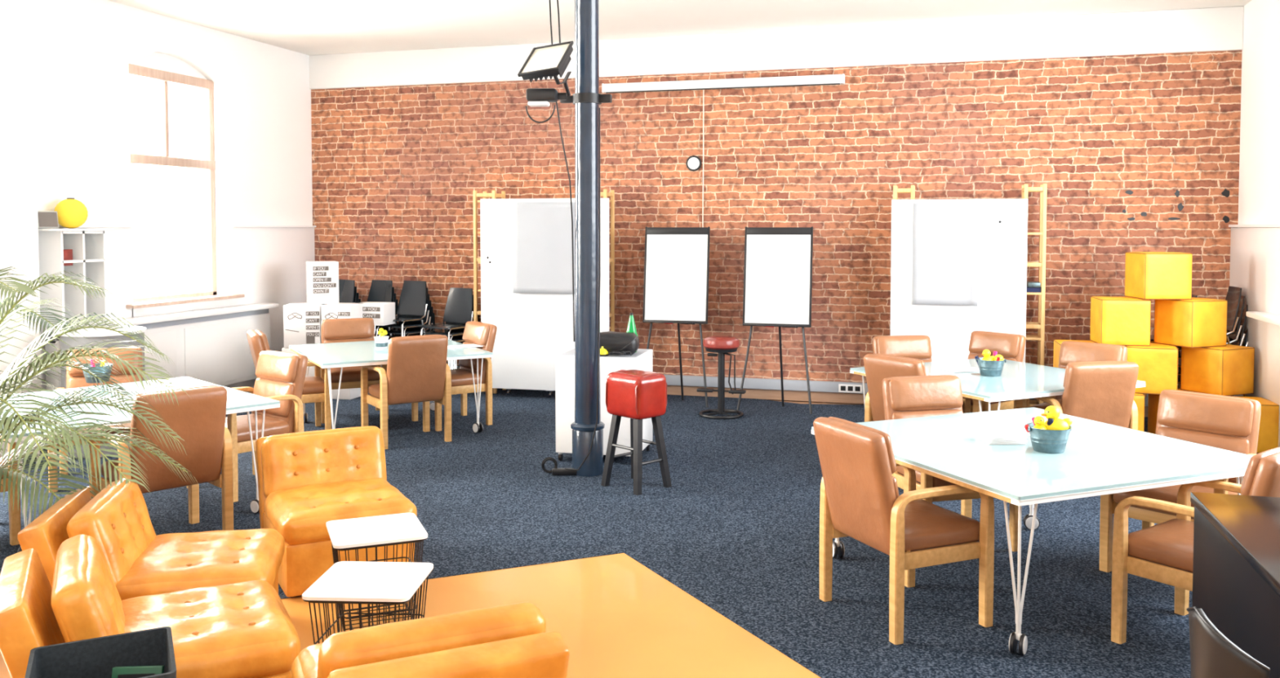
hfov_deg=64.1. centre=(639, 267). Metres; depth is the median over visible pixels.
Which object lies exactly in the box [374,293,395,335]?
chair
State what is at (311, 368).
carton
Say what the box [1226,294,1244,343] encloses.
chair
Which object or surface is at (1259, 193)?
wall
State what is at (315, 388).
armchair
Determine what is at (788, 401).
baseboard
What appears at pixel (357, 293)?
chair
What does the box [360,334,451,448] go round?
armchair
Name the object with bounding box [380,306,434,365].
chair
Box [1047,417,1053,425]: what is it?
marker
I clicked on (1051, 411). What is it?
rubber duck
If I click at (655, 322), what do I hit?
tray
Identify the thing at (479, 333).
armchair
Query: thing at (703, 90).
pull cord
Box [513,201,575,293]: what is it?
sheet
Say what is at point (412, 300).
chair
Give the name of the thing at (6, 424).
potted palm
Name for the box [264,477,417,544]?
seat cushion
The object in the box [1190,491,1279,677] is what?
countertop
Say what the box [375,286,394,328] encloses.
chair
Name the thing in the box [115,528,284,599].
seat cushion
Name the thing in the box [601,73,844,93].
case
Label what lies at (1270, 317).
trim
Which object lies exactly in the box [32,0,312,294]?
wall
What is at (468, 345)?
paper stack
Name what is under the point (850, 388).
outlet
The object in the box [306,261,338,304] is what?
carton
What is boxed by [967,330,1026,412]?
armchair
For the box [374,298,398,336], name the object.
chair
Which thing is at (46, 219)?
picture frame
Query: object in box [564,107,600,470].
power cable
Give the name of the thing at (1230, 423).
armchair
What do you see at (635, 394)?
stool
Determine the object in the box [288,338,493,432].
table
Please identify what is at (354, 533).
side table
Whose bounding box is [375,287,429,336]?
chair
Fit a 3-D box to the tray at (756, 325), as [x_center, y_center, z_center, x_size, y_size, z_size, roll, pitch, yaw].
[1.378,0.591,10.352,0.400,0.018,0.060,1,2,16]
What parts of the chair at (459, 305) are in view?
seat, backrest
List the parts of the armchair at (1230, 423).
leg, leg, rail, seat, backrest, leg, armrest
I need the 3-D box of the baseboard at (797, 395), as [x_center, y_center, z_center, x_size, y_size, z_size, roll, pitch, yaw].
[0.838,1.366,11.220,10.100,0.105,0.022,1,2,16]
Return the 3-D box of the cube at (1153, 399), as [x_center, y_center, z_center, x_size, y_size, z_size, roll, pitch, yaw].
[4.783,1.299,9.049,0.413,0.411,0.413,0,2,8]
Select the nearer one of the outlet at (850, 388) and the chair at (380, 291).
the outlet at (850, 388)
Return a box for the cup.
[373,335,388,348]
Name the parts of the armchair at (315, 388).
backrest, rail, seat, armrest, leg, leg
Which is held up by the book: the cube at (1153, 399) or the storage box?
the storage box
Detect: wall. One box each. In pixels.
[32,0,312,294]
[311,50,1242,394]
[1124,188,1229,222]
[1237,0,1279,227]
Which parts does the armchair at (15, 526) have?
rail, seat, armrest, leg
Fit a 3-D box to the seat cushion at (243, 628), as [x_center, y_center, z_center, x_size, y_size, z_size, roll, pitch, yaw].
[-1.643,1.360,3.794,0.650,0.192,0.700,-1,3,-28]
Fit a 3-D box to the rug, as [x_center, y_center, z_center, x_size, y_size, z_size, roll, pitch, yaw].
[-1.359,1.762,2.825,10.530,0.010,6.541,1,2,16]
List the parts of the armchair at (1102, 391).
leg, armrest, backrest, leg, armrest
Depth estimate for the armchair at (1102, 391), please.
6.99 m
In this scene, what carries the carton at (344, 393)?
on the floor at (736, 527)
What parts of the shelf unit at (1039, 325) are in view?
ladder frame, ladder frame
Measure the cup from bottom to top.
0.105 m
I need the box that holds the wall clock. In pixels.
[685,155,701,171]
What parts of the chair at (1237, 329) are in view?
frame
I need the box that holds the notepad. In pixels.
[974,426,1027,444]
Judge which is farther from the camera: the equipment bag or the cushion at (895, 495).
the equipment bag
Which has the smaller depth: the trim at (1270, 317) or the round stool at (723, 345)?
the trim at (1270, 317)
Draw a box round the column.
[560,0,612,475]
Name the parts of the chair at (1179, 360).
seat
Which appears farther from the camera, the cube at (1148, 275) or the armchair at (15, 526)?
the cube at (1148, 275)
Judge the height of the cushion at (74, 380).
0.238 m
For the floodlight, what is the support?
attached to the column
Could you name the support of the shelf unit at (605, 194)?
on the floor at (736, 527)
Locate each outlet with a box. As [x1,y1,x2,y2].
[840,385,845,390]
[848,386,853,391]
[854,386,860,391]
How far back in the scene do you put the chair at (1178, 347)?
9.39 m
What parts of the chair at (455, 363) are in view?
frame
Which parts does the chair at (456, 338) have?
seat, frame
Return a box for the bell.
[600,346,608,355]
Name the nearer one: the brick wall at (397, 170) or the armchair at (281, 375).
the armchair at (281, 375)
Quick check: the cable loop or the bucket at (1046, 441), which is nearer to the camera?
the bucket at (1046, 441)
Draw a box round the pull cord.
[702,89,704,226]
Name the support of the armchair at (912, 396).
on the floor at (736, 527)
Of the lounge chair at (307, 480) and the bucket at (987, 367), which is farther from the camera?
the bucket at (987, 367)
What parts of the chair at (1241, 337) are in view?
frame, backrest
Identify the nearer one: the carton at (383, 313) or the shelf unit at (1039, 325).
the shelf unit at (1039, 325)
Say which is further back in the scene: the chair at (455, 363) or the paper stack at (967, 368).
the chair at (455, 363)
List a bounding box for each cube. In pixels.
[1053,339,1095,367]
[1089,296,1151,346]
[1124,251,1192,299]
[1124,342,1178,394]
[1133,392,1145,431]
[1147,387,1192,433]
[1154,297,1227,347]
[1180,343,1254,395]
[1232,395,1279,453]
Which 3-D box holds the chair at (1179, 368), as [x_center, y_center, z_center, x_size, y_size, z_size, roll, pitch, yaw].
[5.007,0.979,9.575,0.512,0.862,0.490,0,2,8]
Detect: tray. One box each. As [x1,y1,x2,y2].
[654,321,693,323]
[755,324,795,326]
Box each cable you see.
[549,0,552,44]
[555,102,574,341]
[556,0,560,43]
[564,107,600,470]
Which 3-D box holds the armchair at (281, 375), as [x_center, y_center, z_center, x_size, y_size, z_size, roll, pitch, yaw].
[-2.802,1.102,7.344,0.622,0.941,0.656,2,3,39]
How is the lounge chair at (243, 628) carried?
on the rug
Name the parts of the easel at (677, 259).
leg, frame, leg, leg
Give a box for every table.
[0,376,279,551]
[57,324,146,457]
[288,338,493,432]
[302,560,433,644]
[325,512,427,631]
[811,407,1252,655]
[849,358,1145,411]
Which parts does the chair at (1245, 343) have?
backrest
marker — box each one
[1024,424,1030,435]
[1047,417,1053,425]
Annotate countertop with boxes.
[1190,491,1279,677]
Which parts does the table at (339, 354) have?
leg, leg, leg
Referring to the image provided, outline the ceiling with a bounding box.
[107,0,1252,55]
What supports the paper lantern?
on the shelf unit at (87, 245)
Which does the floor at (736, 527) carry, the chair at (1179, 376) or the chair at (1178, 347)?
the chair at (1179, 376)
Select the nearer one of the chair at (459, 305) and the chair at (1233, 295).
the chair at (1233, 295)
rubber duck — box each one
[981,349,994,360]
[1033,415,1046,429]
[1040,405,1072,430]
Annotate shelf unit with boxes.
[38,228,114,328]
[472,189,614,393]
[893,183,1047,407]
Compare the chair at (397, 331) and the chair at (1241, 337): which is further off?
the chair at (397, 331)
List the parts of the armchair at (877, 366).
armrest, leg, backrest, armrest, leg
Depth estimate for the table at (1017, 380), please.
7.55 m
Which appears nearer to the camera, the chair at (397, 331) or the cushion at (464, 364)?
the cushion at (464, 364)
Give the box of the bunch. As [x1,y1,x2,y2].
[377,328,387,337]
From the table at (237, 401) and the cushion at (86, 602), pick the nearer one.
the cushion at (86, 602)
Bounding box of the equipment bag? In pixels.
[600,330,639,354]
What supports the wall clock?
in the brick wall at (397, 170)
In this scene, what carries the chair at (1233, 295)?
on the chair at (1241, 337)
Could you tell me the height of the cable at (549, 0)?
0.920 m
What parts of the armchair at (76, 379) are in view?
leg, leg, rail, seat, backrest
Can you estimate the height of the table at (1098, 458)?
0.731 m
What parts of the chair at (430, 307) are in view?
seat, backrest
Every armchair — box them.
[0,441,21,545]
[47,346,142,492]
[88,385,233,529]
[186,350,307,502]
[246,328,331,429]
[320,317,388,422]
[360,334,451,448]
[411,320,497,431]
[813,416,994,644]
[863,353,982,422]
[872,334,970,413]
[882,374,1022,551]
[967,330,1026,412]
[1013,360,1138,430]
[1022,340,1127,408]
[1099,389,1261,572]
[1111,446,1279,643]
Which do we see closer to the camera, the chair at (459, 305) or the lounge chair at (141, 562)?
the lounge chair at (141, 562)
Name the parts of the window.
arch panel, sill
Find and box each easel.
[642,226,710,407]
[736,226,813,413]
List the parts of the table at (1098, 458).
leg, leg, leg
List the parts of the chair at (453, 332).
seat, frame, backrest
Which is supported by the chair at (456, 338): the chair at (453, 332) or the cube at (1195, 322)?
the chair at (453, 332)
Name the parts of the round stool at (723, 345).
post, seat, gas lever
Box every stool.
[600,368,671,494]
[696,335,746,418]
[1186,606,1270,677]
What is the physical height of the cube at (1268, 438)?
0.411 m
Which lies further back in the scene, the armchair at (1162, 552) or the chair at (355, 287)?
the chair at (355, 287)
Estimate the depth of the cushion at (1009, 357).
8.81 m
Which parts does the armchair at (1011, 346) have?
leg, seat, rail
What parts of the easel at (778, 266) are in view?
leg, frame, leg, leg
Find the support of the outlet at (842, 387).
attached to the wall socket at (842, 387)
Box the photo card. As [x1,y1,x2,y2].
[63,248,72,266]
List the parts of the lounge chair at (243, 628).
frame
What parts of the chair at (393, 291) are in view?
backrest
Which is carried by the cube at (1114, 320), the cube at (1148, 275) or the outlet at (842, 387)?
the cube at (1148, 275)
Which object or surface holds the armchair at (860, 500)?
on the floor at (736, 527)
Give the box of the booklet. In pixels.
[111,664,164,677]
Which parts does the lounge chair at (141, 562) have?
frame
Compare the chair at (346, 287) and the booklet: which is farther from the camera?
the chair at (346, 287)
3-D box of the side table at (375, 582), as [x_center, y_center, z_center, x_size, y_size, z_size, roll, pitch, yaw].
[-1.084,1.468,4.118,0.420,0.434,0.420,0,2,3]
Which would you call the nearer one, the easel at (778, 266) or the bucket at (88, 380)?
the bucket at (88, 380)
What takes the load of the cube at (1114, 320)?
on the cube at (1057, 343)
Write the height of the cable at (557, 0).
0.900 m
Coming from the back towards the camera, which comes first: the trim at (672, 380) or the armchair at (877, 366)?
the trim at (672, 380)
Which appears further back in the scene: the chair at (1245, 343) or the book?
the book
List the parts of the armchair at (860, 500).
leg, rail, backrest, armrest, leg, leg, seat, rail, armrest, leg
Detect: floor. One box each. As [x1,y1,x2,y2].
[0,387,1257,677]
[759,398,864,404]
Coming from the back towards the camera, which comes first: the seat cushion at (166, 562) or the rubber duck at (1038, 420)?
the rubber duck at (1038, 420)
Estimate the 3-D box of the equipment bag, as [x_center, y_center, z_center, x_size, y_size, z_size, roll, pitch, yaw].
[-0.220,0.607,8.220,0.414,0.181,0.271,0,2,6]
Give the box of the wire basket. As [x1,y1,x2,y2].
[331,540,423,631]
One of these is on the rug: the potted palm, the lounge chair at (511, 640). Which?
the lounge chair at (511, 640)
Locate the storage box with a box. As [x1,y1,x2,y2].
[1026,281,1040,287]
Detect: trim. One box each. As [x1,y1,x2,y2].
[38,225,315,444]
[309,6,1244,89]
[381,364,1148,405]
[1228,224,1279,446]
[1245,311,1279,325]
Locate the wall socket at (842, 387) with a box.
[838,383,862,392]
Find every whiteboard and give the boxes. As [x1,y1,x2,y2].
[480,198,609,396]
[890,198,1027,362]
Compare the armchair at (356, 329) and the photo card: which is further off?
the armchair at (356, 329)
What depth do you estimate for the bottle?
8.27 m
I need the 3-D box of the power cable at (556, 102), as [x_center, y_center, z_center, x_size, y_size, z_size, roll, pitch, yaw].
[-0.545,-0.336,7.594,0.037,1.802,0.239,1,3,30]
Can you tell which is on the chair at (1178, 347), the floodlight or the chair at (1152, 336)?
the chair at (1152, 336)
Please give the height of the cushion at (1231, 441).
0.238 m
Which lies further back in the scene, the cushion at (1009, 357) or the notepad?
the cushion at (1009, 357)
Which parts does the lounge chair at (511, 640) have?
frame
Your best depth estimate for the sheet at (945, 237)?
10.01 m
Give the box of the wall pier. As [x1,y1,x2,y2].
[0,0,43,458]
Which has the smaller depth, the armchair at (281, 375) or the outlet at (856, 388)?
the armchair at (281, 375)
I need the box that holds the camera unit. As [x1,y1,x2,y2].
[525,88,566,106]
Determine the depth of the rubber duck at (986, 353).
7.77 m
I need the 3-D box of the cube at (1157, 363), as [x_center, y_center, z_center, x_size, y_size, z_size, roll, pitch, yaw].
[4.522,0.889,9.066,0.413,0.411,0.413,1,2,22]
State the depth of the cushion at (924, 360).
8.67 m
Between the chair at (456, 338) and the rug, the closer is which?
the rug
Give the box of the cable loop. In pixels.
[525,105,555,123]
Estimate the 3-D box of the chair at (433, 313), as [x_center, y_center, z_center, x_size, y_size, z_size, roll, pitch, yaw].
[-2.659,0.964,11.818,0.490,0.862,0.512,1,3,30]
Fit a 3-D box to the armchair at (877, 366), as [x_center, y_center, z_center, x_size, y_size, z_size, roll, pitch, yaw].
[2.035,1.097,7.464,0.656,0.941,0.622,-2,3,-34]
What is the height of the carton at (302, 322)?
0.460 m
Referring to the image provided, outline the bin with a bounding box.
[24,626,176,677]
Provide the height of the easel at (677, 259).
1.867 m
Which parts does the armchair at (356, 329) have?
leg, backrest, seat, rail, leg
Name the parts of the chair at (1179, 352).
seat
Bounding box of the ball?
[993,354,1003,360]
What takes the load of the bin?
on the rug
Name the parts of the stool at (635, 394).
leg, leg, seat, leg, leg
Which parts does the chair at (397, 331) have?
frame, seat, backrest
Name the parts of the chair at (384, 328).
seat, backrest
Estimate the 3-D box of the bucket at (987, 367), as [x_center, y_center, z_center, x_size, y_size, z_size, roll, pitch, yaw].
[2.678,0.758,7.799,0.218,0.126,0.212,1,2,16]
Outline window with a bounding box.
[125,52,244,308]
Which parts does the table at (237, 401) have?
leg, leg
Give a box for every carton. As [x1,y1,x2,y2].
[281,347,314,376]
[283,302,325,347]
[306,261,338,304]
[320,302,363,319]
[331,387,360,399]
[360,301,395,325]
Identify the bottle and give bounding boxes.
[626,312,638,351]
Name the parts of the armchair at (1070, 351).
leg, seat, backrest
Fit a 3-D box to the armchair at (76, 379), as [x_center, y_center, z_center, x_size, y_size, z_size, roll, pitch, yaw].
[-3.987,1.093,7.573,0.622,0.941,0.656,-1,2,-22]
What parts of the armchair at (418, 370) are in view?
leg, rail, armrest, seat, leg, backrest, leg, rail, leg, armrest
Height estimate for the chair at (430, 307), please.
0.862 m
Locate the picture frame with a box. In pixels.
[37,210,58,227]
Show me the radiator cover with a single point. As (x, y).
(211, 345)
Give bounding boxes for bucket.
[81,362,113,382]
[975,356,1006,376]
[1026,422,1071,453]
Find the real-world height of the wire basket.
0.414 m
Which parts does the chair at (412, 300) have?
frame, seat, backrest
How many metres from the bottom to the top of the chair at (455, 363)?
0.862 m
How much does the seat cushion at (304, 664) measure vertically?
0.192 m
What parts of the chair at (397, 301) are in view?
backrest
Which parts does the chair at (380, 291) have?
backrest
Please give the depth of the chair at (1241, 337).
9.24 m
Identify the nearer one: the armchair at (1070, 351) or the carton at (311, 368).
the armchair at (1070, 351)
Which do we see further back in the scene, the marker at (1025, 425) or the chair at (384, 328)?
the chair at (384, 328)
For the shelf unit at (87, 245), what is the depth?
8.84 m
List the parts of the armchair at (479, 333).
leg, leg, leg, rail, seat, backrest, armrest, leg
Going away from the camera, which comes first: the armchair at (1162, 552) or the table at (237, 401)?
the armchair at (1162, 552)
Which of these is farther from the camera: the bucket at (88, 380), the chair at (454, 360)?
the chair at (454, 360)
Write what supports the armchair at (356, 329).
on the floor at (736, 527)
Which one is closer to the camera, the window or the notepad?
the notepad
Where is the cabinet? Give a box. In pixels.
[555,348,653,460]
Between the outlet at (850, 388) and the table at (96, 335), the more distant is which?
the outlet at (850, 388)
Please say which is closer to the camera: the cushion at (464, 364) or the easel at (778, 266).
the cushion at (464, 364)
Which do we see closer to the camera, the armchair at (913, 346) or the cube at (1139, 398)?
the armchair at (913, 346)
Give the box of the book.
[1026,286,1041,292]
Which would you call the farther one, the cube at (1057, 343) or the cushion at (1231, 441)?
the cube at (1057, 343)
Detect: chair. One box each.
[0,533,300,677]
[17,477,284,599]
[255,425,417,596]
[291,601,569,677]
[338,279,355,302]
[353,286,356,302]
[355,292,359,302]
[367,280,392,335]
[373,280,427,336]
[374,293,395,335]
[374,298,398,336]
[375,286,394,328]
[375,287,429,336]
[377,293,431,336]
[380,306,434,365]
[386,300,432,339]
[420,287,473,366]
[422,294,473,368]
[432,312,435,330]
[446,328,464,368]
[453,334,462,368]
[454,314,479,368]
[1143,375,1180,394]
[1144,345,1181,396]
[1146,351,1181,404]
[1150,293,1197,342]
[1177,304,1248,395]
[1177,359,1181,385]
[1177,367,1181,375]
[1179,328,1248,396]
[1225,285,1241,344]
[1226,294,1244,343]
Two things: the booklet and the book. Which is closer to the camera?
the booklet
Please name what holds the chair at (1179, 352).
on the chair at (1179, 360)
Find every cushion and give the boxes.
[50,533,124,642]
[66,477,155,585]
[67,373,139,388]
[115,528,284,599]
[121,579,300,677]
[253,377,293,416]
[261,425,386,497]
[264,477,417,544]
[291,642,322,677]
[324,337,373,342]
[458,342,485,370]
[892,408,963,419]
[892,475,899,498]
[920,359,931,362]
[967,353,1016,360]
[1155,426,1249,482]
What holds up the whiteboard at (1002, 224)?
on the floor at (736, 527)
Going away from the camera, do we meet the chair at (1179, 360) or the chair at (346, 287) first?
the chair at (1179, 360)
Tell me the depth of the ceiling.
10.15 m
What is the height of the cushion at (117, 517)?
0.365 m
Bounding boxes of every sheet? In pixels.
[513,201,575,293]
[912,202,978,306]
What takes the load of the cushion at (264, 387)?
on the armchair at (281, 375)
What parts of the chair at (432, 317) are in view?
backrest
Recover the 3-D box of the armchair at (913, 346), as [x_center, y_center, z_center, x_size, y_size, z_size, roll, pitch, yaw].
[2.288,1.057,8.462,0.622,0.941,0.656,0,2,-12]
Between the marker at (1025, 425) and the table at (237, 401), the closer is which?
the marker at (1025, 425)
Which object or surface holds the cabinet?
on the floor at (736, 527)
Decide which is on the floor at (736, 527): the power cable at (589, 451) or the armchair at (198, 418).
the armchair at (198, 418)
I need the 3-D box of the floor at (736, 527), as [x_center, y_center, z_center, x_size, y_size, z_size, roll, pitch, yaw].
[-0.418,1.629,6.104,10.530,0.014,10.590,1,2,16]
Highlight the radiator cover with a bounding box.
[40,302,279,390]
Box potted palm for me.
[0,266,198,524]
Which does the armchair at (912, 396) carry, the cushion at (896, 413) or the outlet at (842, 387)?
the cushion at (896, 413)
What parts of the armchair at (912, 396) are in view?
rail, backrest, seat, leg, rail, leg, leg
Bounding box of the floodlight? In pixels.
[517,40,573,96]
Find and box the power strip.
[541,456,577,475]
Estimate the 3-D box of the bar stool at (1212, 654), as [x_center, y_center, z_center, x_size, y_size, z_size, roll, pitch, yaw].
[1.367,1.266,2.282,0.332,1.025,0.332,0,2,4]
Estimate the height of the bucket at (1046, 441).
0.126 m
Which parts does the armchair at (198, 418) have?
leg, rail, seat, armrest, leg, backrest, leg, rail, leg, armrest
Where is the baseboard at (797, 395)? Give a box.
[666,384,1147,416]
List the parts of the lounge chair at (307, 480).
frame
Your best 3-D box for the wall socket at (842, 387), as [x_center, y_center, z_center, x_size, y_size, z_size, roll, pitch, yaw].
[2.216,1.272,10.770,0.237,0.085,0.016,1,2,16]
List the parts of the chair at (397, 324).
seat, frame, backrest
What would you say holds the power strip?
on the floor at (736, 527)
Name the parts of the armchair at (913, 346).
backrest, leg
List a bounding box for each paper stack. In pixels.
[448,343,483,348]
[938,366,979,372]
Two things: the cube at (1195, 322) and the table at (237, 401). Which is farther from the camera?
the cube at (1195, 322)
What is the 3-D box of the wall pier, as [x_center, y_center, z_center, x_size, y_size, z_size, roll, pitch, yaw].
[-5.236,-0.425,7.961,0.200,3.950,1.100,1,2,16]
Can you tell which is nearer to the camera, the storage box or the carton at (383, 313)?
the storage box
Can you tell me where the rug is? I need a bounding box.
[0,552,821,677]
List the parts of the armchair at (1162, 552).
leg, armrest, rail, seat, leg, armrest, backrest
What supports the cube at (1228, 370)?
on the cube at (1153, 399)
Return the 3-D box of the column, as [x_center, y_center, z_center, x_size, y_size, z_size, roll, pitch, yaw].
[-0.404,-0.413,7.668,0.323,3.950,0.290,-1,3,-28]
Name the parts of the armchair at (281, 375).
leg, armrest, rail, leg, seat, armrest, backrest, leg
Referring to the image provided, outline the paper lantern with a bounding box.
[53,197,88,228]
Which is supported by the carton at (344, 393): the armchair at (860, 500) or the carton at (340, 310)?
the carton at (340, 310)
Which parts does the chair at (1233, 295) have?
frame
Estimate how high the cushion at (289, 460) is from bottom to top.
0.365 m
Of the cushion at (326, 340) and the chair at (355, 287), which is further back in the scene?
the chair at (355, 287)
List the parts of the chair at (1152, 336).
seat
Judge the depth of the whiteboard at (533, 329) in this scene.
11.10 m
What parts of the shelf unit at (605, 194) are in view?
ladder frame, ladder frame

